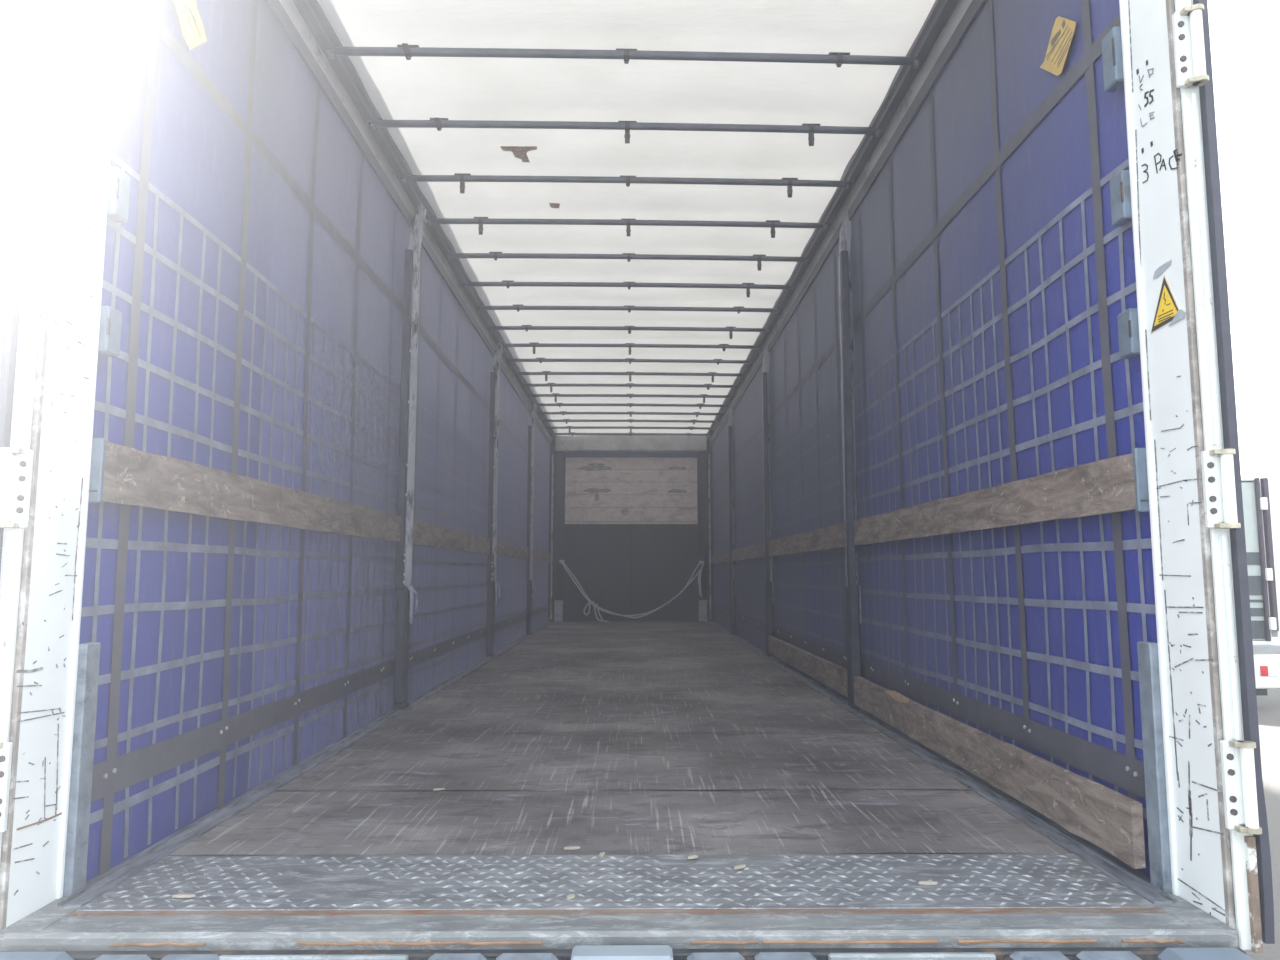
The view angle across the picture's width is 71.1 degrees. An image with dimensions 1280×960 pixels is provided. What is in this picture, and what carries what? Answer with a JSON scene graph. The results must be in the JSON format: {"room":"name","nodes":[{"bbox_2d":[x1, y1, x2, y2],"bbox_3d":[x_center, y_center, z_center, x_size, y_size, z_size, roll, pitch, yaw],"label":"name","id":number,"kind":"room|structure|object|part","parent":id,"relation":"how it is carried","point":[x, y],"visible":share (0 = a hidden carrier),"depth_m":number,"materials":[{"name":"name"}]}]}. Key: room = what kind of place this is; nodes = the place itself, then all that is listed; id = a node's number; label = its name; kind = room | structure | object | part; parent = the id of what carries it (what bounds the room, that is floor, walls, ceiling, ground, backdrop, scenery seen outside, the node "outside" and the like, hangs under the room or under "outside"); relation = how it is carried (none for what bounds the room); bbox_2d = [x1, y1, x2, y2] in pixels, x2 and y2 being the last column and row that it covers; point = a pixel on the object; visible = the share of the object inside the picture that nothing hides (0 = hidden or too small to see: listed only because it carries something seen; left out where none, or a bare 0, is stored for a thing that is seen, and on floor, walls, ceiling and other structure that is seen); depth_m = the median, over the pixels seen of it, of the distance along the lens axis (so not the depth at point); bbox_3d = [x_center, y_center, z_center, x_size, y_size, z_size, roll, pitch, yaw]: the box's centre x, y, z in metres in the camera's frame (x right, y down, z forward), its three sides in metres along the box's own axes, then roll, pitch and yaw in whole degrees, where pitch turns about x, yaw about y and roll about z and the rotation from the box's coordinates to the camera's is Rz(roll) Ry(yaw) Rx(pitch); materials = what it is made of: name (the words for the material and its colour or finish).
{"room":"cargo space","nodes":[
{"label":"cargo space","id":0,"kind":"room"},
{"bbox_2d":[79,0,549,880],"bbox_3d":[-1.329,0.165,7.815,0.029,2.750,11.500,0,-6,0],"label":"wall","id":1,"kind":"structure","parent":0,"point":[254,274],"depth_m":3.06,"materials":[{"name":"fabric"}]},
{"bbox_2d":[173,0,206,49],"bbox_3d":[-1.268,-1.303,2.525,0.003,0.183,0.202,0,-6,0],"label":"sticker","id":2,"kind":"object","parent":1,"relation":"attached to","point":[192,28],"visible":1,"depth_m":2.53,"materials":[{"name":"beige paper"}]},
{"bbox_2d":[264,0,555,445],"bbox_3d":[-1.288,-1.227,7.892,0.126,0.195,11.740,0,-6,0],"label":"roof rail","id":3,"kind":"object","parent":1,"relation":"attached to","point":[305,23],"visible":0.69,"depth_m":4.29,"materials":[{"name":"grey metal"}]},
{"bbox_2d":[325,43,921,67],"bbox_3d":[-0.053,-1.683,3.533,2.361,0.054,0.088,0,-6,-2],"label":"bow","id":4,"kind":"object","parent":3,"relation":"attached to","point":[409,51],"visible":1,"depth_m":3.54,"materials":[{"name":"metal"}]},
{"bbox_2d":[368,118,881,145],"bbox_3d":[-0.058,-1.599,4.096,2.361,0.104,0.088,0,-6,-2],"label":"bow","id":5,"kind":"object","parent":3,"relation":"attached to","point":[439,123],"visible":1,"depth_m":4.11,"materials":[{"name":"metal"}]},
{"bbox_2d":[400,173,851,197],"bbox_3d":[-0.063,-1.537,4.683,2.361,0.104,0.048,0,-6,-2],"label":"bow","id":6,"kind":"object","parent":3,"relation":"attached to","point":[462,178],"visible":1,"depth_m":4.67,"materials":[{"name":"metal"}]},
{"bbox_2d":[476,304,780,313],"bbox_3d":[-0.082,-1.323,6.944,2.361,0.054,0.048,0,-6,-2],"label":"bow","id":7,"kind":"object","parent":3,"relation":"attached to","point":[738,309],"visible":1,"depth_m":6.93,"materials":[{"name":"metal"}]},
{"bbox_2d":[0,854,1245,959],"bbox_3d":[-0.043,1.065,1.934,2.440,0.327,0.590,0,-6,0],"label":"sill","id":8,"kind":"structure","parent":1,"relation":"attached to","point":[825,906],"depth_m":1.88,"materials":[{"name":"metal"}]},
{"bbox_2d":[0,951,73,959],"bbox_3d":[-1.158,1.037,1.661,0.165,0.286,0.060,0,-6,0],"label":"buffer","id":9,"kind":"object","parent":8,"relation":"attached to","point":[42,955],"visible":1,"depth_m":1.69,"materials":[{"name":"white metal"}]},
{"bbox_3d":[-1.222,0.923,1.853,0.080,0.052,0.220,0,-6,0],"label":"corner plate","id":10,"kind":"part","parent":8,"relation":"part of","materials":[{"name":"metal"}]},
{"bbox_2d":[0,0,138,930],"bbox_3d":[-1.278,-0.495,2.031,0.092,2.910,0.253,0,-6,0],"label":"post","id":11,"kind":"object","parent":8,"relation":"on","point":[44,844],"visible":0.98,"depth_m":1.97,"materials":[{"name":"white metal"}]},
{"bbox_2d":[0,0,64,855],"bbox_3d":[-1.302,-0.445,2.503,0.089,2.890,1.294,0,-6,0],"label":"door","id":12,"kind":"structure","parent":11,"relation":"attached to","point":[45,18],"depth_m":1.88,"materials":[{"name":"white paint"}]},
{"bbox_3d":[-1.252,0.641,2.006,0.026,0.545,0.055,0,-6,0],"label":"gusset plate","id":13,"kind":"part","parent":11,"relation":"part of","materials":[{"name":"metal"}]},
{"bbox_2d":[102,441,400,541],"bbox_3d":[-1.258,0.117,3.385,0.024,0.145,2.653,0,-6,0],"label":"plank","id":14,"kind":"object","parent":11,"relation":"attached to","point":[132,476],"visible":1,"depth_m":2.67,"materials":[{"name":"brown wood"}]},
{"bbox_2d":[94,954,219,959],"bbox_3d":[-0.910,0.968,1.665,0.260,0.144,0.071,0,-6,0],"label":"lock keeper","id":15,"kind":"object","parent":8,"relation":"attached to","point":[131,956],"visible":1,"depth_m":1.69,"materials":[{"name":"metal"}]},
{"bbox_2d":[172,894,194,897],"bbox_3d":[-0.987,0.900,1.939,0.048,0.005,0.012,0,-6,0],"label":"chip","id":16,"kind":"object","parent":8,"relation":"on","point":[175,895],"visible":1,"depth_m":1.93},
{"bbox_3d":[-0.621,1.043,1.688,0.360,0.280,0.015,0,-6,0],"label":"plate","id":17,"kind":"part","parent":8,"relation":"part of","materials":[{"name":"silver metal"}]},
{"bbox_2d":[426,953,561,959],"bbox_3d":[-0.278,0.968,1.670,0.265,0.144,0.071,0,-6,0],"label":"lock keeper","id":18,"kind":"object","parent":8,"relation":"attached to","point":[437,956],"visible":1,"depth_m":1.69,"materials":[{"name":"metal"}]},
{"bbox_2d":[567,894,574,899],"bbox_3d":[-0.149,0.899,1.933,0.011,0.005,0.024,-4,-7,33],"label":"chip","id":19,"kind":"object","parent":8,"relation":"on","point":[571,896],"visible":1,"depth_m":1.93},
{"bbox_3d":[-0.044,0.949,2.058,2.274,0.063,0.368,0,-6,0],"label":"chequer plate","id":20,"kind":"part","parent":8,"relation":"part of","materials":[{"name":"metal"}]},
{"bbox_3d":[-0.034,1.008,1.673,0.190,0.246,0.060,0,-6,0],"label":"plate","id":21,"kind":"part","parent":8,"relation":"part of","materials":[{"name":"grey metal"}]},
{"bbox_2d":[688,855,697,858],"bbox_3d":[0.130,0.928,2.205,0.030,0.005,0.011,3,-7,-27],"label":"chip","id":22,"kind":"object","parent":8,"relation":"on","point":[690,856],"visible":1,"depth_m":2.20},
{"bbox_2d":[734,865,745,869],"bbox_3d":[0.238,0.920,2.130,0.036,0.005,0.011,4,-7,-32],"label":"chip","id":23,"kind":"object","parent":8,"relation":"on","point":[737,866],"visible":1,"depth_m":2.12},
{"bbox_2d":[683,952,819,959],"bbox_3d":[0.212,0.969,1.674,0.265,0.144,0.071,0,-6,0],"label":"lock keeper","id":24,"kind":"object","parent":8,"relation":"attached to","point":[713,955],"visible":1,"depth_m":1.69,"materials":[{"name":"metal"}]},
{"bbox_3d":[0.519,1.044,1.697,0.320,0.280,0.015,0,-6,0],"label":"plate","id":25,"kind":"part","parent":8,"relation":"part of","materials":[{"name":"silver metal"}]},
{"bbox_2d":[919,881,936,884],"bbox_3d":[0.649,0.908,2.020,0.042,0.005,0.011,0,-6,3],"label":"chip","id":26,"kind":"object","parent":8,"relation":"on","point":[920,882],"visible":1,"depth_m":2.02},
{"bbox_2d":[1003,951,1142,959],"bbox_3d":[0.827,0.969,1.679,0.265,0.144,0.071,0,-6,0],"label":"lock keeper","id":27,"kind":"object","parent":8,"relation":"attached to","point":[1017,955],"visible":1,"depth_m":1.69,"materials":[{"name":"metal"}]},
{"bbox_2d":[1102,0,1252,929],"bbox_3d":[1.194,-0.493,2.051,0.092,2.910,0.253,0,-6,0],"label":"post","id":28,"kind":"object","parent":8,"relation":"on","point":[1190,858],"visible":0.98,"depth_m":1.99,"materials":[{"name":"white metal"}]},
{"bbox_2d":[854,453,1135,545],"bbox_3d":[1.150,0.139,3.402,0.024,0.141,2.653,0,-6,0],"label":"plank","id":29,"kind":"object","parent":28,"relation":"attached to","point":[1105,486],"visible":1,"depth_m":2.69,"materials":[{"name":"brown wood"}]},
{"bbox_3d":[1.166,0.643,2.026,0.026,0.545,0.055,0,-6,0],"label":"gusset plate","id":30,"kind":"part","parent":28,"relation":"part of","materials":[{"name":"metal"}]},
{"bbox_2d":[1151,274,1185,333],"bbox_3d":[1.176,-0.402,2.004,0.004,0.120,0.133,0,-6,0],"label":"warning sticker","id":31,"kind":"object","parent":28,"relation":"attached to","point":[1167,310],"visible":1,"depth_m":2.00,"materials":[{"name":"yellow"}]},
{"bbox_2d":[1172,0,1274,952],"bbox_3d":[1.209,-0.443,2.523,0.089,2.890,1.294,0,-6,0],"label":"door","id":32,"kind":"structure","parent":28,"relation":"attached to","point":[1245,814],"depth_m":1.85,"materials":[{"name":"white paint"}]},
{"bbox_3d":[1.138,0.925,1.873,0.080,0.052,0.220,0,-6,0],"label":"corner plate","id":33,"kind":"part","parent":8,"relation":"part of","materials":[{"name":"metal"}]},
{"bbox_2d":[1157,947,1253,959],"bbox_3d":[1.077,1.039,1.679,0.165,0.286,0.060,0,-6,0],"label":"buffer","id":34,"kind":"object","parent":8,"relation":"attached to","point":[1214,953],"visible":1,"depth_m":1.70,"materials":[{"name":"grey metal"}]},
{"bbox_2d":[170,621,1070,855],"bbox_3d":[-0.091,1.546,7.848,2.270,0.033,11.259,0,-6,0],"label":"floor","id":35,"kind":"structure","parent":0,"point":[597,737],"depth_m":3.20,"materials":[{"name":"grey wood"}]},
{"bbox_2d":[548,450,563,621],"bbox_3d":[-1.251,0.831,13.445,0.220,2.555,0.185,0,-6,0],"label":"post","id":36,"kind":"object","parent":35,"relation":"on","point":[556,476],"visible":1,"depth_m":13.44,"materials":[{"name":"metal"}]},
{"bbox_3d":[-1.204,1.941,13.298,0.125,0.307,0.125,0,-6,0],"label":"kick plate","id":37,"kind":"part","parent":36,"relation":"part of","materials":[{"name":"grey metal"}]},
{"bbox_2d":[564,846,579,849],"bbox_3d":[-0.174,0.941,2.291,0.042,0.005,0.011,1,-6,-9],"label":"chip","id":38,"kind":"object","parent":35,"relation":"on","point":[568,847],"visible":1,"depth_m":2.29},
{"bbox_2d":[698,451,713,621],"bbox_3d":[0.979,0.833,13.463,0.220,2.555,0.185,0,-6,0],"label":"post","id":39,"kind":"object","parent":35,"relation":"on","point":[705,497],"visible":1,"depth_m":13.46,"materials":[{"name":"metal"}]},
{"bbox_3d":[0.931,1.943,13.315,0.125,0.307,0.125,0,-6,0],"label":"kick plate","id":40,"kind":"part","parent":39,"relation":"part of","materials":[{"name":"grey metal"}]},
{"bbox_2d":[317,0,935,435],"bbox_3d":[-0.089,-1.281,7.927,2.460,0.043,11.700,0,-6,0],"label":"ceiling","id":41,"kind":"structure","parent":0,"point":[399,88],"depth_m":4.41,"materials":[{"name":"white fabric"}]},
{"bbox_2d":[427,217,828,237],"bbox_3d":[-0.068,-1.477,5.247,2.361,0.104,0.048,0,-6,-2],"label":"bow","id":42,"kind":"object","parent":41,"relation":"attached to","point":[772,224],"visible":0.98,"depth_m":5.24,"materials":[{"name":"metal"}]},
{"bbox_2d":[446,252,809,270],"bbox_3d":[-0.072,-1.418,5.812,2.361,0.104,0.048,0,-6,-2],"label":"bow","id":43,"kind":"object","parent":41,"relation":"attached to","point":[495,255],"visible":1,"depth_m":5.80,"materials":[{"name":"metal"}]},
{"bbox_2d":[462,280,793,296],"bbox_3d":[-0.077,-1.358,6.377,2.361,0.104,0.048,0,-6,-2],"label":"bow","id":44,"kind":"object","parent":41,"relation":"attached to","point":[507,283],"visible":1,"depth_m":6.37,"materials":[{"name":"metal"}]},
{"bbox_2d":[488,325,769,338],"bbox_3d":[-0.086,-1.239,7.507,2.361,0.104,0.048,0,-6,-2],"label":"bow","id":45,"kind":"object","parent":41,"relation":"attached to","point":[523,327],"visible":1,"depth_m":7.50,"materials":[{"name":"metal"}]},
{"bbox_2d":[507,358,751,364],"bbox_3d":[-0.096,-1.145,8.639,2.361,0.054,0.048,0,-6,-2],"label":"bow","id":46,"kind":"object","parent":41,"relation":"attached to","point":[540,360],"visible":1,"depth_m":8.63,"materials":[{"name":"metal"}]},
{"bbox_2d":[515,371,744,381],"bbox_3d":[-0.100,-1.060,9.201,2.361,0.104,0.048,0,-6,-2],"label":"bow","id":47,"kind":"object","parent":41,"relation":"attached to","point":[545,373],"visible":1,"depth_m":9.19,"materials":[{"name":"metal"}]},
{"bbox_2d":[522,383,737,391],"bbox_3d":[-0.105,-1.001,9.766,2.361,0.104,0.048,0,-6,-2],"label":"bow","id":48,"kind":"object","parent":41,"relation":"attached to","point":[550,385],"visible":1,"depth_m":9.76,"materials":[{"name":"metal"}]},
{"bbox_2d":[533,403,726,408],"bbox_3d":[-0.114,-0.901,10.898,2.361,0.066,0.048,0,-6,-2],"label":"bow","id":49,"kind":"object","parent":41,"relation":"attached to","point":[700,406],"visible":0.93,"depth_m":10.88,"materials":[{"name":"metal"}]},
{"bbox_2d":[528,393,732,402],"bbox_3d":[-0.109,-0.941,10.331,2.361,0.104,0.048,0,-6,-2],"label":"bow","id":50,"kind":"object","parent":41,"relation":"attached to","point":[555,395],"visible":1,"depth_m":10.32,"materials":[{"name":"metal"}]},
{"bbox_2d":[538,411,722,416],"bbox_3d":[-0.119,-0.841,11.463,2.361,0.066,0.048,0,-6,-2],"label":"bow","id":51,"kind":"object","parent":41,"relation":"attached to","point":[560,412],"visible":1,"depth_m":11.46,"materials":[{"name":"metal"}]},
{"bbox_2d":[550,432,710,436],"bbox_3d":[-0.133,-0.669,13.158,2.361,0.054,0.048,0,-6,-2],"label":"bow","id":52,"kind":"object","parent":41,"relation":"attached to","point":[570,433],"visible":0.95,"depth_m":13.15,"materials":[{"name":"metal"}]},
{"bbox_2d":[502,342,759,354],"bbox_3d":[-0.091,-1.179,8.072,2.361,0.104,0.048,0,-6,-2],"label":"bow","id":53,"kind":"object","parent":41,"relation":"attached to","point":[531,344],"visible":0.95,"depth_m":8.06,"materials":[{"name":"metal"}]},
{"bbox_2d":[547,426,714,433],"bbox_3d":[-0.128,-0.703,12.590,2.361,0.104,0.048,0,-6,-2],"label":"bow","id":54,"kind":"object","parent":41,"relation":"attached to","point":[562,427],"visible":1,"depth_m":12.58,"materials":[{"name":"metal"}]},
{"bbox_2d":[543,419,718,424],"bbox_3d":[-0.123,-0.782,12.028,2.361,0.066,0.048,0,-6,-2],"label":"bow","id":55,"kind":"object","parent":41,"relation":"attached to","point":[564,420],"visible":1,"depth_m":12.02,"materials":[{"name":"metal"}]},
{"bbox_2d":[548,435,713,620],"bbox_3d":[-0.138,0.696,13.619,2.500,2.930,0.085,0,-6,0],"label":"wall","id":56,"kind":"structure","parent":0,"point":[626,569],"depth_m":13.54,"materials":[{"name":"metal"},{"name":"wood"}]},
{"bbox_2d":[555,436,706,451],"bbox_3d":[-0.137,-0.546,13.624,2.290,0.228,0.215,0,-6,0],"label":"beam","id":57,"kind":"structure","parent":56,"relation":"attached to","point":[562,443],"depth_m":13.53,"materials":[{"name":"grey metal"}]},
{"bbox_2d":[559,560,703,621],"bbox_3d":[-0.119,1.643,13.260,2.153,0.918,0.044,0,-6,0],"label":"rope","id":58,"kind":"object","parent":56,"relation":"hanging from","point":[560,561],"visible":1,"depth_m":13.24,"materials":[{"name":"grey fabric"}]},
{"bbox_2d":[565,457,697,523],"bbox_3d":[-0.132,0.163,13.638,2.010,1.016,0.034,0,-6,0],"label":"board panel","id":59,"kind":"object","parent":56,"relation":"attached to","point":[589,481],"visible":1,"depth_m":13.62,"materials":[{"name":"brown wood"}]},
{"bbox_2d":[712,0,1157,876],"bbox_3d":[1.153,0.167,7.835,0.031,2.750,11.500,0,-6,0],"label":"wall","id":60,"kind":"structure","parent":0,"point":[992,275],"depth_m":3.10,"materials":[{"name":"fabric"}]},
{"bbox_2d":[706,0,986,446],"bbox_3d":[1.110,-1.225,7.911,0.126,0.195,11.740,0,-6,0],"label":"roof rail","id":61,"kind":"object","parent":60,"relation":"attached to","point":[947,22],"visible":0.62,"depth_m":4.34,"materials":[{"name":"grey metal"}]},
{"bbox_2d":[1040,16,1075,75],"bbox_3d":[1.177,-1.220,2.528,0.003,0.170,0.215,0,-6,0],"label":"sticker","id":62,"kind":"object","parent":60,"relation":"attached to","point":[1063,30],"visible":1,"depth_m":2.52,"materials":[{"name":"beige paper"}]},
{"bbox_3d":[-0.092,1.620,7.868,2.470,0.108,11.310,0,-6,0],"label":"floor","id":63,"kind":"structure","parent":0,"visible":0},
{"bbox_2d":[58,621,552,906],"bbox_3d":[-1.282,1.522,7.667,0.106,0.039,11.610,0,-6,0],"label":"rail","id":64,"kind":"object","parent":63,"relation":"on","point":[97,886],"visible":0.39,"depth_m":2.69,"materials":[{"name":"metal"}]},
{"bbox_2d":[393,203,426,708],"bbox_3d":[-1.228,-0.172,4.822,0.107,2.737,0.125,0,-6,0],"label":"post","id":65,"kind":"object","parent":64,"relation":"on","point":[410,327],"visible":1,"depth_m":4.78,"materials":[{"name":"metal"}]},
{"bbox_3d":[-1.197,0.661,4.747,0.045,0.200,0.024,0,-6,0],"label":"latch lever","id":66,"kind":"part","parent":65,"relation":"part of","materials":[{"name":"grey metal"}]},
{"bbox_2d":[486,342,502,656],"bbox_3d":[-1.252,0.138,7.766,0.107,2.737,0.125,0,-6,0],"label":"post","id":67,"kind":"object","parent":64,"relation":"on","point":[492,583],"visible":1,"depth_m":7.73,"materials":[{"name":"metal"}]},
{"bbox_2d":[413,519,489,554],"bbox_3d":[-1.281,0.418,6.238,0.024,0.144,2.835,0,-6,0],"label":"plank","id":68,"kind":"object","parent":67,"relation":"attached to","point":[424,533],"visible":0.91,"depth_m":5.89,"materials":[{"name":"brown wood"}]},
{"bbox_3d":[-1.221,0.971,7.691,0.045,0.200,0.024,0,-6,0],"label":"latch lever","id":69,"kind":"part","parent":67,"relation":"part of","materials":[{"name":"grey metal"}]},
{"bbox_2d":[526,403,536,633],"bbox_3d":[-1.275,0.436,10.590,0.107,2.737,0.125,0,-6,0],"label":"post","id":70,"kind":"object","parent":64,"relation":"on","point":[531,430],"visible":1,"depth_m":10.55,"materials":[{"name":"metal"}]},
{"bbox_2d":[497,540,527,559],"bbox_3d":[-1.305,0.722,9.122,0.024,0.143,2.715,0,-6,0],"label":"plank","id":71,"kind":"object","parent":70,"relation":"attached to","point":[504,549],"visible":0.86,"depth_m":9.01,"materials":[{"name":"brown wood"}]},
{"bbox_3d":[-1.244,1.269,10.515,0.045,0.200,0.024,0,-6,0],"label":"latch lever","id":72,"kind":"part","parent":70,"relation":"part of","materials":[{"name":"grey metal"}]},
{"bbox_2d":[533,549,550,562],"bbox_3d":[-1.329,1.022,11.963,0.024,0.144,2.750,0,-6,0],"label":"plank","id":73,"kind":"object","parent":70,"relation":"attached to","point":[539,556],"visible":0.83,"depth_m":11.98,"materials":[{"name":"brown wood"}]},
{"bbox_2d":[708,622,1176,903],"bbox_3d":[1.102,1.524,7.687,0.106,0.039,11.610,0,-6,0],"label":"rail","id":74,"kind":"object","parent":63,"relation":"on","point":[1140,883],"visible":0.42,"depth_m":2.73,"materials":[{"name":"metal"}]},
{"bbox_2d":[728,406,735,633],"bbox_3d":[1.105,0.438,10.610,0.107,2.737,0.125,0,-6,0],"label":"post","id":75,"kind":"object","parent":74,"relation":"on","point":[732,582],"visible":0.96,"depth_m":10.56,"materials":[{"name":"metal"}]},
{"bbox_2d":[711,551,728,563],"bbox_3d":[1.079,1.044,11.981,0.024,0.139,2.750,0,-6,0],"label":"plank","id":76,"kind":"object","parent":75,"relation":"attached to","point":[723,557],"visible":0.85,"depth_m":11.89,"materials":[{"name":"brown wood"}]},
{"bbox_2d":[732,542,764,561],"bbox_3d":[1.103,0.745,9.139,0.024,0.140,2.715,0,-6,0],"label":"plank","id":77,"kind":"object","parent":75,"relation":"attached to","point":[755,551],"visible":0.92,"depth_m":8.94,"materials":[{"name":"brown wood"}]},
{"bbox_2d":[762,345,773,656],"bbox_3d":[1.128,0.140,7.785,0.107,2.737,0.125,0,-6,0],"label":"post","id":78,"kind":"object","parent":74,"relation":"on","point":[769,584],"visible":0.91,"depth_m":7.74,"materials":[{"name":"metal"}]},
{"bbox_2d":[769,523,844,556],"bbox_3d":[1.127,0.441,6.255,0.024,0.140,2.835,0,-6,0],"label":"plank","id":79,"kind":"object","parent":78,"relation":"attached to","point":[831,537],"visible":0.94,"depth_m":5.87,"materials":[{"name":"brown wood"}]},
{"bbox_2d":[768,636,847,696],"bbox_3d":[1.108,1.237,6.174,0.026,0.140,2.800,0,-6,0],"label":"plank","id":80,"kind":"object","parent":74,"relation":"on","point":[833,675],"visible":0.98,"depth_m":5.71,"materials":[{"name":"brown wood"}]},
{"bbox_2d":[838,210,861,708],"bbox_3d":[1.152,-0.170,4.842,0.107,2.737,0.125,0,-6,0],"label":"post","id":81,"kind":"object","parent":74,"relation":"on","point":[852,590],"visible":0.81,"depth_m":4.79,"materials":[{"name":"metal"}]},
{"bbox_3d":[1.183,0.663,4.767,0.045,0.200,0.024,0,-6,0],"label":"latch lever","id":82,"kind":"part","parent":81,"relation":"part of","materials":[{"name":"grey metal"}]},
{"bbox_2d":[854,676,1145,868],"bbox_3d":[1.126,0.940,3.334,0.028,0.166,2.590,0,-6,0],"label":"plank","id":83,"kind":"object","parent":74,"relation":"on","point":[1111,820],"visible":1,"depth_m":2.60,"materials":[{"name":"brown wood"}]},
{"label":"outside","id":84,"kind":"structure","parent":0,"visible":0},
{"bbox_2d":[1244,590,1279,959],"bbox_3d":[-0.518,8.178,59.468,160.000,0.001,160.000,0,-6,0],"label":"ground","id":85,"kind":"structure","parent":84,"point":[1268,706],"depth_m":8.27,"materials":[{"name":"concrete"}]},
{"bbox_2d":[1241,476,1279,694],"bbox_3d":[7.887,1.925,16.067,2.590,3.340,6.770,0,-6,0],"label":"truck","id":86,"kind":"object","parent":85,"relation":"on","point":[1264,597],"visible":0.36,"depth_m":12.93,"materials":[{"name":"metal"}]},
{"bbox_3d":[7.842,1.169,12.999,2.330,2.280,0.030,0,-6,0],"label":"door","id":87,"kind":"part","parent":86,"relation":"part of","materials":[{"name":"grey metal"}]},
{"bbox_2d":[1260,666,1277,675],"bbox_3d":[8.849,2.686,12.601,0.240,0.140,0.020,0,-6,0],"label":"tail lamp","id":88,"kind":"object","parent":86,"relation":"attached to","point":[1264,670],"depth_m":12.59,"materials":[{"name":"red plastic"}]},
{"bbox_3d":[9.163,1.248,14.133,0.070,2.280,2.380,0,-6,0],"label":"open door","id":89,"kind":"part","parent":86,"relation":"part of","materials":[{"name":"white metal"}]}
]}

